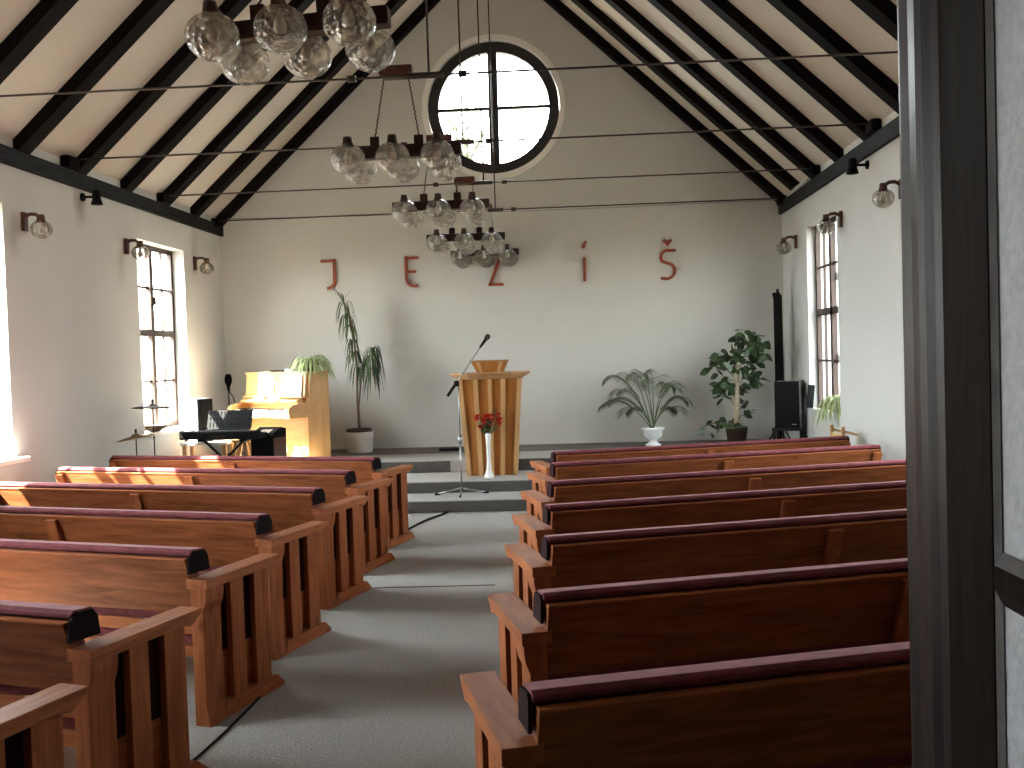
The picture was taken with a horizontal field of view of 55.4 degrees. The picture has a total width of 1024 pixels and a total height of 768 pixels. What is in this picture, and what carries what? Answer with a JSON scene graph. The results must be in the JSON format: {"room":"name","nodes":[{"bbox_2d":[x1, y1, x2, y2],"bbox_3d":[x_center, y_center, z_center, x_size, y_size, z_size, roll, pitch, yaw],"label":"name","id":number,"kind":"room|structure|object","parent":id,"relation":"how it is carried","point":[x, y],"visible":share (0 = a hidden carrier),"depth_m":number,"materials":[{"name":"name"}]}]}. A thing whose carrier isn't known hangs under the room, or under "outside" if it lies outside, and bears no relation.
{"room":"house of worship","nodes":[
{"label":"house of worship","id":0,"kind":"room"},
{"bbox_2d":[0,135,228,482],"bbox_3d":[-4.545,-0.411,7.877,0.270,3.954,12.345,-2,2,4],"label":"wall","id":1,"kind":"structure","parent":0,"point":[71,361],"depth_m":9.80,"materials":[{"name":"paint"}]},
{"bbox_2d":[0,456,30,466],"bbox_3d":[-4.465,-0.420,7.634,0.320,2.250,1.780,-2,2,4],"label":"window sill","id":2,"kind":"structure","parent":1,"relation":"in","point":[10,460],"depth_m":8.34,"materials":[{"name":"paint"}]},
{"bbox_2d":[21,212,52,238],"bbox_3d":[-4.255,-1.423,8.733,0.264,0.242,0.188,-2,2,4],"label":"wall lamp","id":3,"kind":"object","parent":1,"relation":"attached to","point":[40,219],"visible":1,"depth_m":8.71,"materials":[{"name":"clear glass"}]},
{"bbox_2d":[80,190,102,205],"bbox_3d":[-4.229,-1.881,9.820,0.210,0.150,0.118,-2,2,4],"label":"spotlight","id":4,"kind":"object","parent":1,"relation":"attached to","point":[96,194],"visible":1,"depth_m":9.79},
{"bbox_2d":[0,143,223,236],"bbox_3d":[-4.450,-1.968,7.764,0.065,0.155,11.925,-2,2,4],"label":"beam","id":5,"kind":"structure","parent":1,"relation":"attached to","point":[9,156],"depth_m":10.08,"materials":[{"name":"brown wood"}]},
{"bbox_2d":[124,238,148,259],"bbox_3d":[-4.134,-1.484,10.739,0.264,0.242,0.188,-2,2,4],"label":"wall lamp","id":6,"kind":"object","parent":1,"relation":"attached to","point":[139,244],"visible":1,"depth_m":10.72,"materials":[{"name":"clear glass"}]},
{"bbox_2d":[137,244,183,436],"bbox_3d":[-4.218,-0.544,11.720,0.320,2.250,1.500,-2,2,4],"label":"window","id":7,"kind":"structure","parent":1,"relation":"in","point":[173,426],"depth_m":11.93,"materials":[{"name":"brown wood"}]},
{"bbox_2d":[144,424,167,431],"bbox_3d":[-4.135,0.511,11.271,0.300,0.075,0.297,-2,2,4],"label":"bowl","id":8,"kind":"object","parent":7,"relation":"on","point":[157,427],"visible":0.87,"depth_m":11.19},
{"bbox_2d":[193,256,213,274],"bbox_3d":[-4.015,-1.544,12.704,0.264,0.242,0.188,-2,2,4],"label":"wall lamp","id":9,"kind":"object","parent":1,"relation":"attached to","point":[206,260],"visible":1,"depth_m":12.68,"materials":[{"name":"clear glass"}]},
{"bbox_2d":[0,0,897,184],"bbox_3d":[-0.664,-3.659,6.961,7.782,4.328,0.644,-2,2,5],"label":"chandelier","id":10,"kind":"object","parent":1,"relation":"attached to","point":[438,149],"depth_m":7.01,"materials":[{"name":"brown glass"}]},
{"bbox_2d":[60,0,881,228],"bbox_3d":[-0.527,-3.705,9.190,7.780,4.373,0.644,-2,2,4],"label":"chandelier","id":11,"kind":"object","parent":1,"relation":"attached to","point":[474,205],"depth_m":9.22,"materials":[{"name":"brown glass"}]},
{"bbox_2d":[156,0,820,255],"bbox_3d":[-0.395,-3.752,11.376,7.780,4.413,0.644,-2,2,4],"label":"chandelier","id":12,"kind":"object","parent":1,"relation":"attached to","point":[495,237],"depth_m":11.41,"materials":[{"name":"brown glass"}]},
{"bbox_2d":[234,199,774,218],"bbox_3d":[-0.231,-2.389,13.392,7.780,0.069,0.010,-2,2,4],"label":"overhead wire","id":13,"kind":"object","parent":1,"relation":"attached to","point":[771,199],"visible":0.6,"depth_m":13.33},
{"bbox_3d":[-0.807,-3.917,4.740,7.780,3.676,0.200,-2,2,4],"label":"rod","id":14,"kind":"object","parent":1,"relation":"attached to","visible":0},
{"bbox_2d":[184,0,394,85],"bbox_3d":[-1.038,-1.858,4.591,0.932,0.742,0.646,-2,2,6],"label":"chandelier","id":15,"kind":"object","parent":14,"relation":"hanging from","point":[261,28],"visible":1,"depth_m":4.54,"materials":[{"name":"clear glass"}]},
{"bbox_2d":[64,511,526,767],"bbox_3d":[-0.575,1.558,5.896,8.380,0.124,16.000,-2,2,4],"label":"floor","id":16,"kind":"structure","parent":0,"point":[382,688],"depth_m":5.17,"materials":[{"name":"carpet"}]},
{"bbox_2d":[0,683,88,767],"bbox_3d":[-2.778,1.240,3.202,2.925,0.812,0.664,-1,2,20],"label":"pew","id":17,"kind":"object","parent":16,"relation":"on","point":[31,727],"visible":1,"depth_m":2.84,"materials":[{"name":"wood"}]},
{"bbox_2d":[0,600,207,767],"bbox_3d":[-2.722,1.212,4.130,2.925,0.812,0.664,-1,2,20],"label":"pew","id":18,"kind":"object","parent":16,"relation":"on","point":[133,712],"visible":0.98,"depth_m":3.54,"materials":[{"name":"wood"}]},
{"bbox_2d":[0,639,84,694],"bbox_3d":[-2.818,1.043,3.953,2.790,0.265,0.125,-1,2,20],"label":"backrest","id":19,"kind":"object","parent":18,"relation":"on","point":[23,671],"depth_m":3.50,"materials":[{"name":"wood"}]},
{"bbox_2d":[62,717,74,728],"bbox_3d":[-2.744,1.254,4.176,2.790,0.053,0.395,-1,2,20],"label":"seat cushion","id":20,"kind":"object","parent":18,"relation":"on","point":[68,723],"depth_m":3.56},
{"bbox_2d":[117,429,155,454],"bbox_3d":[-3.923,0.973,10.220,0.395,1.004,0.399,-2,2,4],"label":"cymbal stand","id":21,"kind":"object","parent":16,"relation":"on","point":[136,435],"visible":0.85,"depth_m":10.14,"materials":[{"name":"metal"}]},
{"bbox_2d":[0,539,284,726],"bbox_3d":[-2.658,1.180,5.187,2.925,0.812,0.664,-1,2,20],"label":"pew","id":22,"kind":"object","parent":16,"relation":"on","point":[229,645],"visible":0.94,"depth_m":4.65,"materials":[{"name":"wood"}]},
{"bbox_2d":[9,572,198,617],"bbox_3d":[-2.754,1.011,5.010,2.790,0.265,0.125,-1,2,20],"label":"backrest","id":23,"kind":"object","parent":22,"relation":"on","point":[113,596],"depth_m":4.68,"materials":[{"name":"wood"}]},
{"bbox_2d":[97,614,192,643],"bbox_3d":[-2.680,1.221,5.234,2.790,0.053,0.395,-1,2,20],"label":"seat cushion","id":24,"kind":"object","parent":22,"relation":"on","point":[104,630],"depth_m":4.76,"materials":[{"name":"fabric"}]},
{"bbox_2d":[131,399,174,455],"bbox_3d":[-3.809,0.814,10.398,0.440,1.304,0.440,-2,2,4],"label":"cymbal stand","id":25,"kind":"object","parent":16,"relation":"on","point":[152,406],"visible":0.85,"depth_m":10.34,"materials":[{"name":"metal"}]},
{"bbox_2d":[0,506,330,660],"bbox_3d":[-2.599,1.150,6.155,2.925,0.812,0.664,-1,2,20],"label":"pew","id":26,"kind":"object","parent":16,"relation":"on","point":[227,538],"visible":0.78,"depth_m":5.66,"materials":[{"name":"wood"}]},
{"bbox_2d":[203,534,264,571],"bbox_3d":[-2.696,0.981,5.978,2.790,0.265,0.125,-1,2,20],"label":"backrest","id":27,"kind":"object","parent":26,"relation":"on","point":[222,551],"depth_m":5.52,"materials":[{"name":"wood"}]},
{"bbox_2d":[0,482,370,609],"bbox_3d":[-2.505,1.117,7.221,2.925,0.812,0.664,-1,2,20],"label":"pew","id":28,"kind":"object","parent":16,"relation":"on","point":[340,559],"visible":0.58,"depth_m":6.77,"materials":[{"name":"wood"}]},
{"bbox_2d":[264,504,318,535],"bbox_3d":[-2.601,0.948,7.044,2.790,0.265,0.125,-1,2,20],"label":"backrest","id":29,"kind":"object","parent":28,"relation":"on","point":[284,517],"depth_m":6.58,"materials":[{"name":"wood"}]},
{"bbox_2d":[55,467,394,573],"bbox_3d":[-2.454,1.086,8.219,2.925,0.812,0.664,-1,2,20],"label":"pew","id":30,"kind":"object","parent":16,"relation":"on","point":[336,486],"visible":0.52,"depth_m":7.83,"materials":[{"name":"wood"}]},
{"bbox_2d":[192,675,279,759],"bbox_3d":[-1.306,1.561,4.360,0.044,0.012,1.554,-2,2,7],"label":"cable","id":31,"kind":"object","parent":16,"relation":"on","point":[258,698],"visible":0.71,"depth_m":4.37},
{"bbox_2d":[109,455,414,548],"bbox_3d":[-2.386,1.057,9.176,2.925,0.812,0.664,-1,2,20],"label":"pew","id":32,"kind":"object","parent":16,"relation":"on","point":[398,532],"visible":0.42,"depth_m":8.79,"materials":[{"name":"wood"}]},
{"bbox_2d":[409,511,448,529],"bbox_3d":[-0.870,1.385,9.851,0.063,0.024,1.190,-1,2,16],"label":"cable","id":33,"kind":"object","parent":16,"relation":"on","point":[441,514],"visible":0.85,"depth_m":9.96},
{"bbox_2d":[460,641,911,767],"bbox_3d":[1.345,1.117,3.019,2.925,0.812,0.664,-2,2,-13],"label":"pew","id":34,"kind":"object","parent":16,"relation":"on","point":[845,707],"visible":0.84,"depth_m":2.57,"materials":[{"name":"wood"}]},
{"bbox_2d":[530,436,850,477],"bbox_3d":[1.668,0.935,9.027,2.925,0.812,0.664,-2,2,-13],"label":"pew","id":35,"kind":"object","parent":16,"relation":"on","point":[541,466],"visible":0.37,"depth_m":8.71,"materials":[{"name":"wood"}]},
{"bbox_2d":[488,558,908,704],"bbox_3d":[1.405,1.086,4.017,2.925,0.812,0.664,-2,2,-13],"label":"pew","id":36,"kind":"object","parent":16,"relation":"on","point":[587,630],"visible":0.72,"depth_m":3.60,"materials":[{"name":"wood"}]},
{"bbox_2d":[526,444,881,497],"bbox_3d":[1.625,0.961,8.149,2.925,0.812,0.664,-2,2,-13],"label":"pew","id":37,"kind":"object","parent":16,"relation":"on","point":[856,453],"visible":0.36,"depth_m":7.84,"materials":[{"name":"wood"}]},
{"bbox_2d":[504,509,907,610],"bbox_3d":[1.464,1.054,5.074,2.925,0.812,0.664,-2,2,-13],"label":"pew","id":38,"kind":"object","parent":16,"relation":"on","point":[652,553],"visible":0.41,"depth_m":4.69,"materials":[{"name":"wood"}]},
{"bbox_2d":[512,480,906,560],"bbox_3d":[1.501,1.026,6.024,2.925,0.812,0.664,-2,2,-13],"label":"pew","id":39,"kind":"object","parent":16,"relation":"on","point":[619,514],"visible":0.25,"depth_m":5.66,"materials":[{"name":"wood"}]},
{"bbox_2d":[520,459,905,520],"bbox_3d":[1.563,0.995,7.051,2.925,0.812,0.664,-2,2,-13],"label":"pew","id":40,"kind":"object","parent":16,"relation":"on","point":[719,481],"visible":0.25,"depth_m":6.73,"materials":[{"name":"wood"}]},
{"bbox_2d":[830,425,858,435],"bbox_3d":[3.395,0.841,9.844,0.240,0.845,0.340,-2,2,-2],"label":"wooden chair","id":41,"kind":"object","parent":16,"relation":"on","point":[842,431],"visible":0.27,"depth_m":9.77,"materials":[{"name":"brown wood"}]},
{"bbox_2d":[0,0,898,216],"bbox_3d":[-0.634,-3.993,7.584,8.380,4.038,12.700,-2,2,4],"label":"ceiling","id":42,"kind":"structure","parent":0,"point":[88,23],"depth_m":9.97,"materials":[{"name":"paint"}]},
{"bbox_2d":[0,0,78,84],"bbox_3d":[-2.572,-3.953,7.529,4.003,3.752,0.190,-2,2,4],"label":"rafter","id":43,"kind":"object","parent":42,"relation":"attached to","point":[46,14],"depth_m":7.58,"materials":[{"name":"brown wood"}]},
{"bbox_2d":[13,0,174,154],"bbox_3d":[-2.511,-3.984,8.544,4.003,3.752,0.190,-2,2,4],"label":"rafter","id":44,"kind":"object","parent":42,"relation":"attached to","point":[147,12],"visible":0.98,"depth_m":8.60,"materials":[{"name":"brown wood"}]},
{"bbox_2d":[74,0,251,174],"bbox_3d":[-2.449,-4.015,9.570,4.003,3.752,0.190,-2,2,4],"label":"rafter","id":45,"kind":"object","parent":42,"relation":"attached to","point":[184,57],"visible":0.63,"depth_m":9.61,"materials":[{"name":"brown wood"}]},
{"bbox_2d":[120,0,314,191],"bbox_3d":[-2.387,-4.046,10.596,4.003,3.752,0.190,-2,2,4],"label":"rafter","id":46,"kind":"object","parent":42,"relation":"attached to","point":[211,96],"visible":0.77,"depth_m":10.64,"materials":[{"name":"brown wood"}]},
{"bbox_2d":[163,0,366,205],"bbox_3d":[-2.325,-4.077,11.611,4.003,3.752,0.190,-2,2,4],"label":"rafter","id":47,"kind":"object","parent":42,"relation":"attached to","point":[268,92],"visible":0.7,"depth_m":11.64,"materials":[{"name":"brown wood"}]},
{"bbox_2d":[190,0,406,216],"bbox_3d":[-2.268,-4.106,12.554,4.003,3.752,0.190,-2,2,4],"label":"rafter","id":48,"kind":"object","parent":42,"relation":"attached to","point":[340,60],"visible":0.95,"depth_m":12.56,"materials":[{"name":"brown wood"}]},
{"bbox_2d":[215,0,440,225],"bbox_3d":[-2.214,-4.134,13.458,4.003,3.752,0.190,-2,2,4],"label":"rafter","id":49,"kind":"object","parent":42,"relation":"attached to","point":[416,17],"visible":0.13,"depth_m":13.43,"materials":[{"name":"brown wood"}]},
{"bbox_2d":[211,0,786,268],"bbox_3d":[-0.287,-3.806,13.151,7.780,4.413,0.644,-2,2,4],"label":"chandelier","id":50,"kind":"object","parent":42,"relation":"hanging from","point":[508,252],"depth_m":13.17,"materials":[{"name":"brown glass"}]},
{"bbox_2d":[543,0,783,201],"bbox_3d":[1.639,-4.247,13.222,4.003,3.752,0.190,-2,2,4],"label":"rafter","id":51,"kind":"object","parent":42,"relation":"attached to","point":[558,6],"visible":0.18,"depth_m":13.13,"materials":[{"name":"brown wood"}]},
{"bbox_2d":[571,0,799,190],"bbox_3d":[1.585,-4.220,12.318,4.003,3.752,0.190,-2,2,4],"label":"rafter","id":52,"kind":"object","parent":42,"relation":"attached to","point":[586,6],"visible":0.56,"depth_m":12.22,"materials":[{"name":"brown wood"}]},
{"bbox_2d":[604,0,814,179],"bbox_3d":[1.528,-4.191,11.375,4.003,3.752,0.190,-2,2,4],"label":"rafter","id":53,"kind":"object","parent":42,"relation":"attached to","point":[622,7],"visible":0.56,"depth_m":11.27,"materials":[{"name":"brown wood"}]},
{"bbox_2d":[647,0,843,161],"bbox_3d":[1.466,-4.160,10.360,4.003,3.752,0.190,-2,2,4],"label":"rafter","id":54,"kind":"object","parent":42,"relation":"attached to","point":[756,84],"visible":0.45,"depth_m":10.25,"materials":[{"name":"brown wood"}]},
{"bbox_2d":[700,0,870,140],"bbox_3d":[1.404,-4.128,9.334,4.003,3.752,0.190,-2,2,4],"label":"rafter","id":55,"kind":"object","parent":42,"relation":"attached to","point":[724,9],"visible":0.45,"depth_m":9.21,"materials":[{"name":"brown wood"}]},
{"bbox_2d":[766,0,898,113],"bbox_3d":[1.342,-4.097,8.308,4.003,3.752,0.190,-2,2,4],"label":"rafter","id":56,"kind":"object","parent":42,"relation":"attached to","point":[796,12],"depth_m":8.18,"materials":[{"name":"brown wood"}]},
{"bbox_2d":[850,0,897,40],"bbox_3d":[1.281,-4.066,7.293,4.003,3.752,0.190,-2,2,4],"label":"rafter","id":57,"kind":"object","parent":42,"relation":"attached to","point":[882,12],"depth_m":7.20,"materials":[{"name":"brown wood"}]},
{"bbox_2d":[408,491,526,512],"bbox_3d":[-0.210,1.249,11.988,7.780,0.130,3.180,-2,2,4],"label":"step","id":58,"kind":"structure","parent":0,"point":[507,500],"depth_m":10.43,"materials":[{"name":"carpet"}]},
{"bbox_2d":[435,347,488,497],"bbox_3d":[-0.562,0.386,10.712,0.610,1.689,0.292,-2,2,-9],"label":"microphone stand","id":59,"kind":"object","parent":58,"relation":"on","point":[456,383],"visible":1,"depth_m":10.81,"materials":[{"name":"metal"}]},
{"bbox_2d":[479,334,489,347],"bbox_3d":[-0.302,-0.479,10.867,0.133,0.160,0.062,-3,2,-28],"label":"microphone","id":60,"kind":"object","parent":59,"relation":"on","point":[487,336],"visible":1,"depth_m":10.86,"materials":[{"name":"metal"}]},
{"bbox_2d":[407,470,534,493],"bbox_3d":[-0.196,1.111,12.274,7.780,0.130,2.600,-2,2,4],"label":"step","id":61,"kind":"structure","parent":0,"point":[443,481],"depth_m":11.02,"materials":[{"name":"carpet"}]},
{"bbox_2d":[180,440,233,455],"bbox_3d":[-3.673,0.930,11.807,0.570,0.475,0.320,-2,2,4],"label":"side table","id":62,"kind":"object","parent":61,"relation":"on","point":[223,443],"visible":0.44,"depth_m":11.68,"materials":[{"name":"brown wood"}]},
{"bbox_2d":[183,398,213,441],"bbox_3d":[-3.800,0.434,11.818,0.285,0.520,0.220,-1,2,35],"label":"monitor speaker","id":63,"kind":"object","parent":62,"relation":"on","point":[195,410],"visible":0.64,"depth_m":11.72},
{"bbox_2d":[197,439,250,455],"bbox_3d":[-3.362,0.903,11.416,0.628,0.530,0.280,-1,2,13],"label":"keyboard stand","id":64,"kind":"object","parent":61,"relation":"on","point":[242,441],"visible":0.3,"depth_m":11.38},
{"bbox_2d":[179,430,266,439],"bbox_3d":[-3.373,0.587,11.406,1.000,0.104,0.281,-1,2,13],"label":"keyboard","id":65,"kind":"object","parent":64,"relation":"on","point":[222,434],"visible":1,"depth_m":11.28,"materials":[{"name":"plastic"}]},
{"bbox_2d":[206,410,252,430],"bbox_3d":[-3.339,0.426,11.495,0.580,0.234,0.128,-1,2,13],"label":"music stand","id":66,"kind":"object","parent":65,"relation":"on","point":[217,419],"visible":1,"depth_m":11.51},
{"bbox_2d":[231,439,250,455],"bbox_3d":[-3.240,0.910,11.770,0.340,0.490,0.260,-2,2,4],"label":"wooden stool","id":67,"kind":"object","parent":61,"relation":"on","point":[236,441],"visible":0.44,"depth_m":11.66,"materials":[{"name":"brown wood"}]},
{"bbox_2d":[251,427,286,455],"bbox_3d":[-2.873,0.830,11.544,0.306,0.639,0.300,-1,2,17],"label":"amplifier","id":68,"kind":"object","parent":61,"relation":"on","point":[274,444],"visible":0.51,"depth_m":11.42,"materials":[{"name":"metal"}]},
{"bbox_2d":[449,359,529,475],"bbox_3d":[-0.238,0.392,11.533,0.950,1.352,0.520,-2,2,4],"label":"pulpit","id":69,"kind":"object","parent":61,"relation":"on","point":[490,386],"visible":0.91,"depth_m":11.39,"materials":[{"name":"wood"}]},
{"bbox_2d":[484,433,494,478],"bbox_3d":[-0.267,0.816,11.187,0.120,0.525,0.120,-2,2,4],"label":"flower vase","id":70,"kind":"object","parent":61,"relation":"on","point":[489,474],"visible":1,"depth_m":11.16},
{"bbox_2d":[473,406,501,433],"bbox_3d":[-0.277,0.444,11.161,0.343,0.394,0.281,-3,2,-31],"label":"flower bouquet","id":71,"kind":"object","parent":70,"relation":"in","point":[487,423],"visible":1,"depth_m":11.14,"materials":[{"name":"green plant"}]},
{"bbox_2d":[218,438,787,472],"bbox_3d":[-0.175,0.956,12.691,7.780,0.154,1.755,-2,2,4],"label":"stage platform","id":72,"kind":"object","parent":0,"point":[423,459],"depth_m":12.65,"materials":[{"name":"carpet"}]},
{"bbox_2d":[221,374,236,455],"bbox_3d":[-3.861,0.419,13.326,0.260,1.120,0.260,-2,2,4],"label":"microphone","id":73,"kind":"object","parent":72,"relation":"on","point":[228,379],"visible":0.68,"depth_m":13.29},
{"bbox_2d":[227,371,330,456],"bbox_3d":[-3.010,0.410,12.542,1.310,1.130,0.640,0,2,39],"label":"upright piano","id":74,"kind":"object","parent":72,"relation":"on","point":[305,418],"visible":0.68,"depth_m":12.27,"materials":[{"name":"wood"}]},
{"bbox_2d":[258,376,274,395],"bbox_3d":[-3.172,0.026,12.593,0.320,0.250,0.052,0,2,40],"label":"book","id":75,"kind":"object","parent":74,"relation":"on","point":[266,383],"visible":1,"depth_m":12.60,"materials":[{"name":"paper"}]},
{"bbox_2d":[243,396,305,397],"bbox_3d":[-3.054,0.163,12.491,1.218,0.020,0.075,0,2,39],"label":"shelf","id":76,"kind":"object","parent":74,"relation":"attached to","point":[243,396],"depth_m":12.41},
{"bbox_2d":[265,370,284,371],"bbox_3d":[-3.036,-0.171,12.727,0.340,0.022,0.200,-1,2,34],"label":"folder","id":77,"kind":"object","parent":74,"relation":"on","point":[265,370],"visible":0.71,"depth_m":12.63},
{"bbox_2d":[281,375,301,395],"bbox_3d":[-2.771,0.018,12.262,0.400,0.260,0.052,0,2,39],"label":"sheet","id":78,"kind":"object","parent":74,"relation":"on","point":[288,388],"visible":0.86,"depth_m":12.28,"materials":[{"name":"paper"}]},
{"bbox_2d":[289,354,336,382],"bbox_3d":[-2.538,-0.174,12.330,0.636,0.395,0.619,-3,2,-34],"label":"spider plant","id":79,"kind":"object","parent":74,"relation":"on","point":[312,364],"visible":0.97,"depth_m":12.18,"materials":[{"name":"green plant"}]},
{"bbox_2d":[345,431,373,452],"bbox_3d":[-2.064,0.783,13.198,0.384,0.280,0.384,-2,2,4],"label":"pot","id":80,"kind":"object","parent":72,"relation":"on","point":[356,441],"depth_m":13.04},
{"bbox_2d":[332,288,387,452],"bbox_3d":[-2.066,-0.216,13.168,0.773,2.278,0.384,-2,2,4],"label":"dracaena","id":81,"kind":"object","parent":72,"relation":"on","point":[358,440],"visible":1,"depth_m":13.11,"materials":[{"name":"plant"}]},
{"bbox_2d":[346,428,371,432],"bbox_3d":[-2.068,0.639,13.194,0.352,0.068,0.352,-2,2,4],"label":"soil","id":82,"kind":"structure","parent":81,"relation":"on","point":[352,430],"depth_m":13.07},
{"bbox_2d":[439,447,459,450],"bbox_3d":[-0.837,0.874,13.057,0.260,0.030,0.180,-2,2,4],"label":"box","id":83,"kind":"object","parent":72,"relation":"on","point":[451,448],"visible":0.91,"depth_m":12.97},
{"bbox_2d":[597,369,694,445],"bbox_3d":[1.750,0.305,12.829,1.267,1.019,0.984,-2,2,4],"label":"potted palm","id":84,"kind":"object","parent":72,"relation":"on","point":[652,433],"visible":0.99,"depth_m":12.78,"materials":[{"name":"plant"}]},
{"bbox_2d":[699,329,772,441],"bbox_3d":[2.911,0.036,12.664,0.987,1.494,0.654,-2,2,4],"label":"potted plant","id":85,"kind":"object","parent":72,"relation":"on","point":[735,432],"visible":0.98,"depth_m":12.64,"materials":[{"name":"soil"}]},
{"bbox_2d":[769,289,790,439],"bbox_3d":[3.467,-0.240,12.715,0.299,1.994,0.272,-1,2,19],"label":"projection screen","id":86,"kind":"object","parent":72,"relation":"on","point":[777,297],"visible":0.67,"depth_m":12.67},
{"bbox_2d":[772,427,802,439],"bbox_3d":[3.493,0.659,12.257,0.380,0.235,0.320,-1,2,25],"label":"speaker stand","id":87,"kind":"object","parent":72,"relation":"on","point":[775,431],"visible":0.41,"depth_m":12.15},
{"bbox_2d":[774,380,802,427],"bbox_3d":[3.476,0.251,12.238,0.302,0.582,0.298,-1,2,25],"label":"loudspeaker","id":88,"kind":"object","parent":87,"relation":"on","point":[788,395],"visible":0.94,"depth_m":12.11,"materials":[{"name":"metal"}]},
{"bbox_2d":[802,385,814,437],"bbox_3d":[3.566,0.396,11.790,0.164,0.772,0.184,0,2,44],"label":"stand","id":89,"kind":"object","parent":72,"relation":"on","point":[808,402],"visible":0.8,"depth_m":11.78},
{"bbox_2d":[221,0,786,451],"bbox_3d":[-0.221,-2.480,13.604,7.820,7.491,0.270,-2,2,4],"label":"wall","id":90,"kind":"structure","parent":0,"point":[571,333],"depth_m":13.47,"materials":[{"name":"paint"}]},
{"bbox_2d":[320,259,335,289],"bbox_3d":[-2.563,-1.530,13.612,0.209,0.426,0.030,-2,2,4],"label":"letter","id":91,"kind":"object","parent":90,"relation":"attached to","point":[333,261],"depth_m":13.59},
{"bbox_2d":[404,256,418,286],"bbox_3d":[-1.390,-1.560,13.540,0.199,0.436,0.030,-2,2,4],"label":"letter","id":92,"kind":"object","parent":90,"relation":"attached to","point":[406,258],"depth_m":13.53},
{"bbox_2d":[422,34,564,178],"bbox_3d":[-0.256,-3.822,13.508,1.980,1.980,0.184,-2,2,4],"label":"window","id":93,"kind":"structure","parent":90,"relation":"in","point":[553,127],"depth_m":13.47,"materials":[{"name":"brown wood"}]},
{"bbox_2d":[488,256,503,285],"bbox_3d":[-0.226,-1.580,13.469,0.213,0.448,0.030,-2,2,4],"label":"letter","id":94,"kind":"object","parent":90,"relation":"attached to","point":[490,283],"depth_m":13.46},
{"bbox_2d":[581,241,586,280],"bbox_3d":[0.998,-1.691,13.392,0.083,0.559,0.030,-2,2,4],"label":"letter","id":95,"kind":"object","parent":90,"relation":"attached to","point":[585,242],"depth_m":13.38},
{"bbox_2d":[659,238,675,279],"bbox_3d":[2.128,-1.704,13.323,0.224,0.566,0.030,-2,2,4],"label":"letter","id":96,"kind":"object","parent":90,"relation":"attached to","point":[670,239],"depth_m":13.31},
{"bbox_2d":[725,426,747,441],"bbox_3d":[2.936,0.670,12.732,0.300,0.220,0.300,-2,2,4],"label":"pot","id":97,"kind":"object","parent":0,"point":[734,433],"depth_m":12.62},
{"bbox_2d":[782,111,905,460],"bbox_3d":[3.486,-0.648,7.384,0.270,3.954,12.345,-2,2,4],"label":"wall","id":98,"kind":"structure","parent":0,"point":[869,240],"depth_m":9.86,"materials":[{"name":"paint"}]},
{"bbox_2d":[776,235,797,253],"bbox_3d":[3.493,-1.769,12.394,0.264,0.242,0.188,-2,2,4],"label":"wall lamp","id":99,"kind":"object","parent":98,"relation":"attached to","point":[783,242],"visible":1,"depth_m":12.37,"materials":[{"name":"clear glass"}]},
{"bbox_2d":[788,178,808,194],"bbox_3d":[3.521,-2.425,11.991,0.029,0.040,1.000,-2,2,4],"label":"strip","id":100,"kind":"object","parent":98,"relation":"attached to","point":[806,180],"visible":1,"depth_m":11.91,"materials":[{"name":"wood"}]},
{"bbox_2d":[810,215,838,415],"bbox_3d":[3.675,-0.780,11.255,0.180,2.245,1.340,-2,2,4],"label":"window","id":101,"kind":"structure","parent":98,"relation":"in","point":[832,310],"depth_m":11.57,"materials":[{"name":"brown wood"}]},
{"bbox_2d":[813,394,840,430],"bbox_3d":[3.637,0.301,10.838,0.530,0.434,0.562,-3,2,-35],"label":"spider plant","id":102,"kind":"object","parent":98,"relation":"on","point":[834,401],"visible":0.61,"depth_m":10.77,"materials":[{"name":"green plant"}]},
{"bbox_2d":[817,211,842,234],"bbox_3d":[3.369,-1.707,10.338,0.264,0.242,0.188,-2,2,4],"label":"wall lamp","id":103,"kind":"object","parent":98,"relation":"attached to","point":[839,214],"visible":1,"depth_m":10.32,"materials":[{"name":"clear glass"}]},
{"bbox_2d":[778,116,899,214],"bbox_3d":[3.287,-2.196,7.289,0.065,0.155,11.925,-2,2,4],"label":"beam","id":104,"kind":"structure","parent":98,"relation":"attached to","point":[889,132],"depth_m":10.06,"materials":[{"name":"brown wood"}]},
{"bbox_2d":[846,158,869,174],"bbox_3d":[3.326,-2.105,9.397,0.210,0.150,0.118,-2,2,4],"label":"spotlight","id":105,"kind":"object","parent":98,"relation":"attached to","point":[852,169],"visible":1,"depth_m":9.37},
{"bbox_2d":[872,179,900,207],"bbox_3d":[3.254,-1.649,8.443,0.264,0.242,0.188,-2,2,4],"label":"wall lamp","id":106,"kind":"object","parent":98,"relation":"attached to","point":[883,188],"visible":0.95,"depth_m":8.42,"materials":[{"name":"clear glass"}]},
{"bbox_3d":[-0.950,-2.036,1.501,7.780,7.341,0.145,-2,2,4],"label":"wall","id":107,"kind":"structure","parent":0,"visible":0},
{"bbox_2d":[897,0,951,767],"bbox_3d":[-0.355,0.305,1.543,2.125,2.625,0.153,-2,2,4],"label":"door frame","id":108,"kind":"structure","parent":107,"relation":"in","point":[917,20],"depth_m":1.45,"materials":[{"name":"metal"}]},
{"bbox_2d":[937,0,1023,767],"bbox_3d":[0.621,0.344,0.925,0.045,2.480,0.950,-2,2,4],"label":"door","id":109,"kind":"structure","parent":108,"relation":"attached to","point":[981,42],"depth_m":1.26,"materials":[{"name":"clear glass"}]},
{"label":"outside","id":110,"kind":"structure","parent":0,"visible":0},
{"bbox_2d":[143,377,839,424],"bbox_3d":[0.661,1.559,10.031,120.000,0.170,140.000,-2,2,4],"label":"ground","id":111,"kind":"structure","parent":110,"point":[146,394],"depth_m":46.89,"materials":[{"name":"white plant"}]},
{"bbox_2d":[439,78,528,163],"bbox_3d":[-1.073,-3.135,22.286,5.934,8.628,5.888,-3,2,-26],"label":"tree","id":112,"kind":"object","parent":111,"relation":"on","point":[465,151],"visible":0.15,"depth_m":22.40,"materials":[{"name":"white plant"}]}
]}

